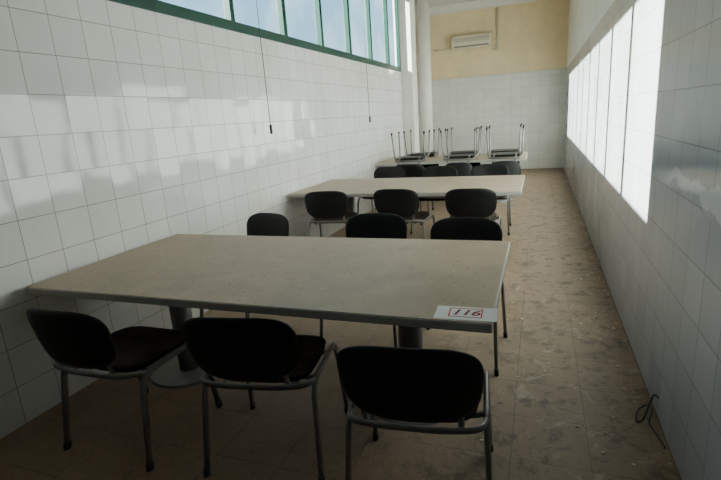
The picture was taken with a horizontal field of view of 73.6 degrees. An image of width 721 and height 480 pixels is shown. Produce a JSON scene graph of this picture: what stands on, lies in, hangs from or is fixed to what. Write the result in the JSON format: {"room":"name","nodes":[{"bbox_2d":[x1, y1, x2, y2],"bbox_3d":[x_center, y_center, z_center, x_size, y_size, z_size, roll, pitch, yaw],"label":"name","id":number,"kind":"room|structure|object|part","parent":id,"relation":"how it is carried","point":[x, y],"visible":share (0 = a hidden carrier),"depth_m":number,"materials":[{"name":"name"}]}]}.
{"room":"canteen","nodes":[
{"label":"canteen","id":0,"kind":"room"},
{"bbox_2d":[0,0,433,439],"bbox_3d":[-0.644,-1.966,5.923,0.100,4.020,14.700,1,15,20],"label":"wall","id":1,"kind":"structure","parent":0,"point":[124,128],"depth_m":3.37,"materials":[{"name":"white tile"}]},
{"bbox_2d":[107,0,154,11],"bbox_3d":[-1.730,-2.221,2.860,0.075,1.445,1.000,1,15,20],"label":"frame","id":2,"kind":"object","parent":1,"relation":"attached to","point":[148,5],"visible":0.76,"depth_m":3.34,"materials":[{"name":"green paint"}]},
{"bbox_2d":[154,0,234,30],"bbox_3d":[-1.392,-2.474,3.767,0.075,1.445,1.000,1,15,20],"label":"frame","id":3,"kind":"object","parent":1,"relation":"attached to","point":[161,7],"visible":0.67,"depth_m":3.92,"materials":[{"name":"green paint"}]},
{"bbox_2d":[231,0,286,43],"bbox_3d":[-1.054,-2.726,4.674,0.075,1.445,1.000,1,15,20],"label":"frame","id":4,"kind":"object","parent":1,"relation":"attached to","point":[281,37],"visible":0.7,"depth_m":4.96,"materials":[{"name":"green paint"}]},
{"bbox_2d":[283,0,323,52],"bbox_3d":[-0.717,-2.978,5.581,0.075,1.445,1.000,1,15,20],"label":"frame","id":5,"kind":"object","parent":1,"relation":"attached to","point":[318,47],"visible":0.66,"depth_m":6.00,"materials":[{"name":"green paint"}]},
{"bbox_2d":[320,0,351,59],"bbox_3d":[-0.379,-3.230,6.488,0.075,1.445,1.000,1,15,20],"label":"frame","id":6,"kind":"object","parent":1,"relation":"attached to","point":[347,55],"visible":0.75,"depth_m":6.92,"materials":[{"name":"green paint"}]},
{"bbox_2d":[348,0,372,64],"bbox_3d":[-0.041,-3.482,7.395,0.075,1.445,1.000,1,15,20],"label":"frame","id":7,"kind":"object","parent":1,"relation":"attached to","point":[369,60],"visible":0.69,"depth_m":7.81,"materials":[{"name":"green paint"}]},
{"bbox_2d":[369,0,389,68],"bbox_3d":[0.297,-3.734,8.302,0.075,1.445,1.000,1,15,20],"label":"frame","id":8,"kind":"object","parent":1,"relation":"attached to","point":[386,65],"visible":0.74,"depth_m":8.70,"materials":[{"name":"green paint"}]},
{"bbox_2d":[386,0,400,71],"bbox_3d":[0.597,-3.958,9.109,0.075,1.445,0.780,1,15,20],"label":"frame","id":9,"kind":"object","parent":1,"relation":"attached to","point":[392,67],"visible":0.71,"depth_m":9.39,"materials":[{"name":"green paint"}]},
{"bbox_2d":[0,168,681,479],"bbox_3d":[1.047,0.063,5.858,3.406,0.100,14.700,1,15,20],"label":"floor","id":10,"kind":"structure","parent":0,"point":[273,440],"depth_m":2.57,"materials":[{"name":"tile"}]},
{"bbox_2d":[26,308,222,471],"bbox_3d":[-1.177,0.611,2.428,0.566,0.812,0.652,2,15,21],"label":"chair","id":11,"kind":"object","parent":10,"relation":"on","point":[74,341],"visible":0.98,"depth_m":2.20,"materials":[{"name":"black plastic"}]},
{"bbox_3d":[-1.292,0.433,2.116,0.484,0.300,0.098,2,15,21],"label":"backrest","id":12,"kind":"part","parent":11,"relation":"part of","materials":[{"name":"black plastic"}]},
{"bbox_3d":[-1.159,0.700,2.481,0.558,0.592,0.582,2,15,21],"label":"frame","id":13,"kind":"part","parent":11,"relation":"part of","materials":[{"name":"grey metal"}]},
{"bbox_3d":[-1.161,0.540,2.463,0.456,0.042,0.430,2,15,21],"label":"seat","id":14,"kind":"part","parent":11,"relation":"part of","materials":[{"name":"black fabric"}]},
{"bbox_2d":[200,213,288,317],"bbox_3d":[-0.884,0.246,3.791,0.566,0.812,0.652,6,17,35],"label":"chair","id":15,"kind":"object","parent":10,"relation":"on","point":[258,224],"visible":0.13,"depth_m":3.94,"materials":[{"name":"black plastic"}]},
{"bbox_3d":[-0.895,0.351,3.791,0.558,0.592,0.582,6,17,35],"label":"frame","id":16,"kind":"part","parent":15,"relation":"part of","materials":[{"name":"grey metal"}]},
{"bbox_3d":[-0.743,-0.067,3.947,0.484,0.300,0.098,6,17,35],"label":"backrest","id":17,"kind":"part","parent":15,"relation":"part of","materials":[{"name":"black plastic"}]},
{"bbox_2d":[182,317,348,479],"bbox_3d":[-0.415,0.608,2.228,0.566,0.812,0.652,-1,14,11],"label":"chair","id":18,"kind":"object","parent":10,"relation":"on","point":[248,350],"visible":1,"depth_m":1.91,"materials":[{"name":"black plastic"}]},
{"bbox_3d":[-0.484,0.431,1.902,0.484,0.300,0.098,-1,14,11],"label":"backrest","id":19,"kind":"part","parent":18,"relation":"part of","materials":[{"name":"black plastic"}]},
{"bbox_3d":[-0.409,0.538,2.265,0.456,0.042,0.430,-1,14,11],"label":"seat","id":20,"kind":"part","parent":18,"relation":"part of","materials":[{"name":"black plastic"}]},
{"bbox_2d":[25,234,509,425],"bbox_3d":[-0.438,0.494,2.815,2.440,0.750,1.200,1,15,20],"label":"table","id":21,"kind":"object","parent":10,"relation":"on","point":[402,283],"visible":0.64,"depth_m":2.50,"materials":[{"name":"laminate"}]},
{"bbox_2d":[433,305,497,321],"bbox_3d":[0.409,0.284,1.871,0.235,0.001,0.126,1,15,18],"label":"paper label","id":22,"kind":"object","parent":21,"relation":"on","point":[443,312],"visible":1,"depth_m":1.87,"materials":[{"name":"white paper"}]},
{"bbox_2d":[304,191,356,236],"bbox_3d":[-0.285,-0.190,5.359,0.566,0.812,0.652,-1,14,12],"label":"chair","id":23,"kind":"object","parent":10,"relation":"on","point":[325,207],"visible":0.83,"depth_m":5.03,"materials":[{"name":"black fabric"}]},
{"bbox_3d":[-0.359,-0.368,5.034,0.484,0.300,0.098,-1,14,12],"label":"backrest","id":24,"kind":"part","parent":23,"relation":"part of","materials":[{"name":"black plastic"}]},
{"bbox_3d":[-0.272,-0.101,5.413,0.558,0.592,0.582,-1,14,12],"label":"frame","id":25,"kind":"part","parent":23,"relation":"part of","materials":[{"name":"grey metal"}]},
{"bbox_3d":[-0.278,-0.261,5.396,0.456,0.042,0.430,-1,14,12],"label":"seat","id":26,"kind":"part","parent":23,"relation":"part of","materials":[{"name":"black fabric"}]},
{"bbox_2d":[320,213,406,346],"bbox_3d":[0.052,0.268,3.450,0.566,0.812,0.652,1,15,19],"label":"chair","id":27,"kind":"object","parent":10,"relation":"on","point":[365,225],"visible":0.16,"depth_m":3.62,"materials":[{"name":"black plastic"}]},
{"bbox_3d":[0.049,0.373,3.446,0.558,0.592,0.582,1,15,19],"label":"frame","id":28,"kind":"part","parent":27,"relation":"part of","materials":[{"name":"grey metal"}]},
{"bbox_3d":[0.124,-0.050,3.641,0.484,0.300,0.098,1,15,19],"label":"backrest","id":29,"kind":"part","parent":27,"relation":"part of","materials":[{"name":"black plastic"}]},
{"bbox_2d":[357,166,407,223],"bbox_3d":[0.311,-0.592,6.787,0.566,0.812,0.652,4,16,28],"label":"chair","id":30,"kind":"object","parent":10,"relation":"on","point":[389,171],"visible":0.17,"depth_m":6.94,"materials":[{"name":"black fabric"}]},
{"bbox_3d":[0.303,-0.487,6.785,0.558,0.592,0.582,4,16,28],"label":"frame","id":31,"kind":"part","parent":30,"relation":"part of","materials":[{"name":"grey metal"}]},
{"bbox_3d":[0.422,-0.908,6.960,0.484,0.300,0.098,4,16,28],"label":"backrest","id":32,"kind":"part","parent":30,"relation":"part of","materials":[{"name":"black plastic"}]},
{"bbox_2d":[373,189,434,238],"bbox_3d":[0.475,-0.194,5.163,0.566,0.812,0.652,2,15,23],"label":"chair","id":33,"kind":"object","parent":10,"relation":"on","point":[404,203],"visible":0.64,"depth_m":4.84,"materials":[{"name":"black plastic"}]},
{"bbox_3d":[0.350,-0.372,4.854,0.484,0.300,0.098,2,15,23],"label":"backrest","id":34,"kind":"part","parent":33,"relation":"part of","materials":[{"name":"black plastic"}]},
{"bbox_3d":[0.492,-0.264,5.197,0.456,0.042,0.430,2,15,23],"label":"seat","id":35,"kind":"part","parent":33,"relation":"part of","materials":[{"name":"black fabric"}]},
{"bbox_3d":[0.493,-0.104,5.215,0.558,0.592,0.582,2,15,23],"label":"frame","id":36,"kind":"part","parent":33,"relation":"part of","materials":[{"name":"grey metal"}]},
{"bbox_2d":[289,175,524,211],"bbox_3d":[0.582,-0.268,5.553,2.440,0.750,1.200,1,15,20],"label":"table","id":37,"kind":"object","parent":10,"relation":"on","point":[502,185],"visible":0.45,"depth_m":5.38,"materials":[{"name":"laminate"}]},
{"bbox_2d":[396,164,433,214],"bbox_3d":[0.808,-0.807,7.503,0.566,0.812,0.652,0,15,16],"label":"chair","id":38,"kind":"object","parent":10,"relation":"on","point":[410,170],"visible":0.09,"depth_m":7.13,"materials":[{"name":"black fabric"}]},
{"bbox_3d":[0.716,-0.984,7.183,0.484,0.300,0.098,0,15,16],"label":"backrest","id":39,"kind":"part","parent":38,"relation":"part of","materials":[{"name":"black plastic"}]},
{"bbox_2d":[337,345,493,479],"bbox_3d":[0.235,0.648,1.891,0.566,0.812,0.652,0,15,14],"label":"chair","id":40,"kind":"object","parent":10,"relation":"on","point":[419,385],"visible":1,"depth_m":1.56,"materials":[{"name":"black plastic"}]},
{"bbox_3d":[0.152,0.470,1.569,0.484,0.300,0.098,0,15,14],"label":"backrest","id":41,"kind":"part","parent":40,"relation":"part of","materials":[{"name":"black plastic"}]},
{"bbox_3d":[0.244,0.578,1.928,0.456,0.042,0.430,0,15,14],"label":"seat","id":42,"kind":"part","parent":40,"relation":"part of","materials":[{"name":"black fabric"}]},
{"bbox_2d":[417,0,433,151],"bbox_3d":[1.490,-3.385,10.965,0.260,4.020,0.260,1,15,20],"label":"column","id":43,"kind":"structure","parent":10,"relation":"on","point":[422,5],"depth_m":10.76,"materials":[{"name":"white paint"}]},
{"bbox_2d":[410,166,456,233],"bbox_3d":[1.000,-0.540,6.390,0.566,0.812,0.652,2,15,22],"label":"chair","id":44,"kind":"object","parent":10,"relation":"on","point":[433,171],"visible":0.36,"depth_m":6.53,"materials":[{"name":"black fabric"}]},
{"bbox_3d":[0.996,-0.434,6.387,0.558,0.592,0.582,2,15,22],"label":"frame","id":45,"kind":"part","parent":44,"relation":"part of","materials":[{"name":"grey metal"}]},
{"bbox_3d":[0.976,-0.583,6.328,0.456,0.042,0.430,2,15,22],"label":"seat","id":46,"kind":"part","parent":44,"relation":"part of","materials":[{"name":"black fabric"}]},
{"bbox_3d":[1.086,-0.857,6.576,0.484,0.300,0.098,2,15,22],"label":"backrest","id":47,"kind":"part","parent":44,"relation":"part of","materials":[{"name":"black plastic"}]},
{"bbox_2d":[375,152,527,202],"bbox_3d":[1.617,-1.062,8.420,2.440,0.750,1.200,1,15,20],"label":"table","id":48,"kind":"object","parent":10,"relation":"on","point":[482,157],"visible":0.3,"depth_m":7.98,"materials":[{"name":"laminate"}]},
{"bbox_2d":[391,130,429,164],"bbox_3d":[0.860,-1.420,8.163,0.566,0.812,0.652,1,15,18],"label":"chair","id":49,"kind":"object","parent":48,"relation":"on","point":[400,158],"visible":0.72,"depth_m":8.06,"materials":[{"name":"grey metal"}]},
{"bbox_2d":[403,128,439,168],"bbox_3d":[1.155,-1.621,8.877,0.566,0.812,0.652,1,15,19],"label":"chair","id":50,"kind":"object","parent":48,"relation":"on","point":[431,154],"visible":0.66,"depth_m":8.81,"materials":[{"name":"grey metal"}]},
{"bbox_3d":[1.138,-1.710,8.824,0.558,0.592,0.582,1,15,19],"label":"frame","id":51,"kind":"part","parent":50,"relation":"part of","materials":[{"name":"grey metal"}]},
{"bbox_3d":[1.261,-1.443,9.193,0.484,0.300,0.098,1,15,19],"label":"backrest","id":52,"kind":"part","parent":50,"relation":"part of","materials":[{"name":"black plastic"}]},
{"bbox_2d":[440,127,480,175],"bbox_3d":[1.636,-1.402,7.879,0.566,0.812,0.652,2,15,22],"label":"chair","id":53,"kind":"object","parent":48,"relation":"on","point":[463,169],"visible":0.8,"depth_m":7.68,"materials":[{"name":"grey metal"}]},
{"bbox_3d":[1.550,-1.085,7.693,0.484,0.300,0.098,2,15,22],"label":"backrest","id":54,"kind":"part","parent":53,"relation":"part of","materials":[{"name":"black plastic"}]},
{"bbox_3d":[1.641,-1.508,7.882,0.558,0.592,0.582,2,15,22],"label":"frame","id":55,"kind":"part","parent":53,"relation":"part of","materials":[{"name":"grey metal"}]},
{"bbox_2d":[445,126,481,166],"bbox_3d":[1.862,-1.605,8.619,0.566,0.812,0.652,2,15,22],"label":"chair","id":56,"kind":"object","parent":48,"relation":"on","point":[476,150],"visible":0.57,"depth_m":8.53,"materials":[{"name":"grey metal"}]},
{"bbox_3d":[1.843,-1.694,8.566,0.558,0.592,0.582,2,15,22],"label":"frame","id":57,"kind":"part","parent":56,"relation":"part of","materials":[{"name":"grey metal"}]},
{"bbox_3d":[1.982,-1.427,8.929,0.484,0.300,0.098,2,15,22],"label":"backrest","id":58,"kind":"part","parent":56,"relation":"part of","materials":[{"name":"black plastic"}]},
{"bbox_2d":[486,123,522,163],"bbox_3d":[2.508,-1.590,8.382,0.566,0.812,0.652,1,15,20],"label":"chair","id":59,"kind":"object","parent":48,"relation":"on","point":[521,124],"visible":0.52,"depth_m":8.25,"materials":[{"name":"grey metal"}]},
{"bbox_3d":[2.490,-1.679,8.329,0.558,0.592,0.582,1,15,20],"label":"frame","id":60,"kind":"part","parent":59,"relation":"part of","materials":[{"name":"grey metal"}]},
{"bbox_2d":[486,124,524,174],"bbox_3d":[2.295,-1.387,7.637,0.566,0.812,0.652,1,15,19],"label":"chair","id":61,"kind":"object","parent":48,"relation":"on","point":[514,168],"visible":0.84,"depth_m":7.44,"materials":[{"name":"grey metal"}]},
{"bbox_3d":[2.299,-1.492,7.641,0.558,0.592,0.582,1,15,19],"label":"frame","id":62,"kind":"part","parent":61,"relation":"part of","materials":[{"name":"grey metal"}]},
{"bbox_3d":[2.223,-1.069,7.447,0.484,0.300,0.098,1,15,19],"label":"backrest","id":63,"kind":"part","parent":61,"relation":"part of","materials":[{"name":"black plastic"}]},
{"bbox_2d":[426,217,507,376],"bbox_3d":[0.635,0.315,3.103,0.566,0.812,0.652,2,15,22],"label":"chair","id":64,"kind":"object","parent":10,"relation":"on","point":[452,228],"visible":0.17,"depth_m":3.26,"materials":[{"name":"black plastic"}]},
{"bbox_3d":[0.721,-0.003,3.289,0.484,0.300,0.098,2,15,22],"label":"backrest","id":65,"kind":"part","parent":64,"relation":"part of","materials":[{"name":"black plastic"}]},
{"bbox_3d":[0.630,0.420,3.100,0.558,0.592,0.582,2,15,22],"label":"frame","id":66,"kind":"part","parent":64,"relation":"part of","materials":[{"name":"grey metal"}]},
{"bbox_2d":[445,188,501,228],"bbox_3d":[1.141,-0.168,4.878,0.566,0.812,0.652,1,15,18],"label":"chair","id":67,"kind":"object","parent":10,"relation":"on","point":[465,202],"visible":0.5,"depth_m":4.54,"materials":[{"name":"black fabric"}]},
{"bbox_3d":[1.039,-0.345,4.560,0.484,0.300,0.098,1,15,18],"label":"backrest","id":68,"kind":"part","parent":67,"relation":"part of","materials":[{"name":"black plastic"}]},
{"bbox_3d":[1.154,-0.238,4.913,0.456,0.042,0.430,1,15,18],"label":"seat","id":69,"kind":"part","parent":67,"relation":"part of","materials":[{"name":"black fabric"}]},
{"bbox_3d":[1.157,-0.079,4.931,0.558,0.592,0.582,1,15,18],"label":"frame","id":70,"kind":"part","parent":67,"relation":"part of","materials":[{"name":"grey metal"}]},
{"bbox_2d":[471,164,510,234],"bbox_3d":[1.641,-0.535,6.197,0.566,0.812,0.652,1,15,19],"label":"chair","id":71,"kind":"object","parent":10,"relation":"on","point":[484,169],"visible":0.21,"depth_m":6.35,"materials":[{"name":"black fabric"}]},
{"bbox_3d":[1.712,-0.853,6.388,0.484,0.300,0.098,1,15,19],"label":"backrest","id":72,"kind":"part","parent":71,"relation":"part of","materials":[{"name":"black fabric"}]},
{"bbox_3d":[1.637,-0.430,6.194,0.558,0.592,0.582,1,15,19],"label":"frame","id":73,"kind":"part","parent":71,"relation":"part of","materials":[{"name":"grey metal"}]},
{"bbox_2d":[480,171,670,466],"bbox_3d":[2.651,-0.369,6.912,0.911,0.004,10.494,1,15,20],"label":"debris","id":74,"kind":"object","parent":10,"relation":"on","point":[618,366],"visible":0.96,"depth_m":3.31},
{"bbox_2d":[635,394,666,448],"bbox_3d":[1.367,0.828,2.276,0.108,0.127,0.314,1,15,20],"label":"loose cable","id":75,"kind":"object","parent":10,"relation":"on","point":[653,395],"visible":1,"depth_m":2.33,"materials":[{"name":"black rubber"}]},
{"bbox_2d":[398,0,419,155],"bbox_3d":[1.014,-3.084,9.902,0.230,4.020,0.400,1,15,20],"label":"pillar","id":76,"kind":"structure","parent":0,"point":[406,9],"depth_m":9.69,"materials":[{"name":"white paint"}]},
{"bbox_2d":[429,0,476,6],"bbox_3d":[0.770,-3.923,4.853,3.406,0.100,14.700,1,15,20],"label":"ceiling","id":77,"kind":"structure","parent":0,"point":[432,3],"depth_m":11.37,"materials":[{"name":"paint"}]},
{"bbox_2d":[256,1,272,133],"bbox_3d":[-0.993,-2.326,4.538,0.040,2.600,0.053,1,15,20],"label":"pull cord","id":78,"kind":"object","parent":77,"relation":"hanging from","point":[270,125],"visible":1,"depth_m":4.73,"materials":[{"name":"grey fabric"}]},
{"bbox_2d":[362,1,370,121],"bbox_3d":[0.060,-3.122,7.365,0.040,2.580,0.053,1,15,20],"label":"pull cord","id":79,"kind":"object","parent":77,"relation":"hanging from","point":[362,1],"visible":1,"depth_m":7.48,"materials":[{"name":"black plastic"}]},
{"bbox_2d":[430,0,568,168],"bbox_3d":[3.373,-3.770,11.976,3.206,4.020,0.100,1,15,20],"label":"wall","id":80,"kind":"structure","parent":0,"point":[532,36],"depth_m":11.85,"materials":[{"name":"tile"}]},
{"bbox_2d":[434,6,498,50],"bbox_3d":[2.572,-5.075,11.818,1.590,0.990,0.070,1,15,20],"label":"conduit","id":81,"kind":"object","parent":80,"relation":"attached to","point":[496,48],"visible":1,"depth_m":11.60,"materials":[{"name":"beige plastic"}]},
{"bbox_2d":[452,32,491,50],"bbox_3d":[2.708,-4.836,11.751,0.940,0.299,0.217,1,15,20],"label":"air conditioner","id":82,"kind":"object","parent":80,"relation":"attached to","point":[484,39],"visible":1,"depth_m":11.67,"materials":[{"name":"plastic"}]},
{"bbox_2d":[454,35,488,47],"bbox_3d":[2.677,-4.795,11.670,0.860,0.196,0.028,1,15,20],"label":"grille","id":83,"kind":"object","parent":82,"relation":"attached to","point":[470,41],"depth_m":11.66,"materials":[{"name":"white plastic"}]},
{"bbox_2d":[429,0,542,15],"bbox_3d":[3.190,-5.597,11.360,3.206,0.160,0.220,1,15,20],"label":"trim","id":84,"kind":"structure","parent":80,"relation":"attached to","point":[479,4],"depth_m":11.47,"materials":[{"name":"white paint"}]},
{"bbox_2d":[432,67,566,80],"bbox_3d":[3.333,-4.071,11.845,3.206,0.020,0.012,1,15,20],"label":"trim","id":85,"kind":"structure","parent":80,"relation":"attached to","point":[565,67],"depth_m":11.81,"materials":[{"name":"white tile"}]},
{"bbox_2d":[563,0,720,479],"bbox_3d":[2.460,-1.895,4.787,0.100,4.020,14.700,1,15,20],"label":"wall","id":86,"kind":"structure","parent":0,"point":[642,165],"depth_m":2.39,"materials":[{"name":"white tile"}]}
]}

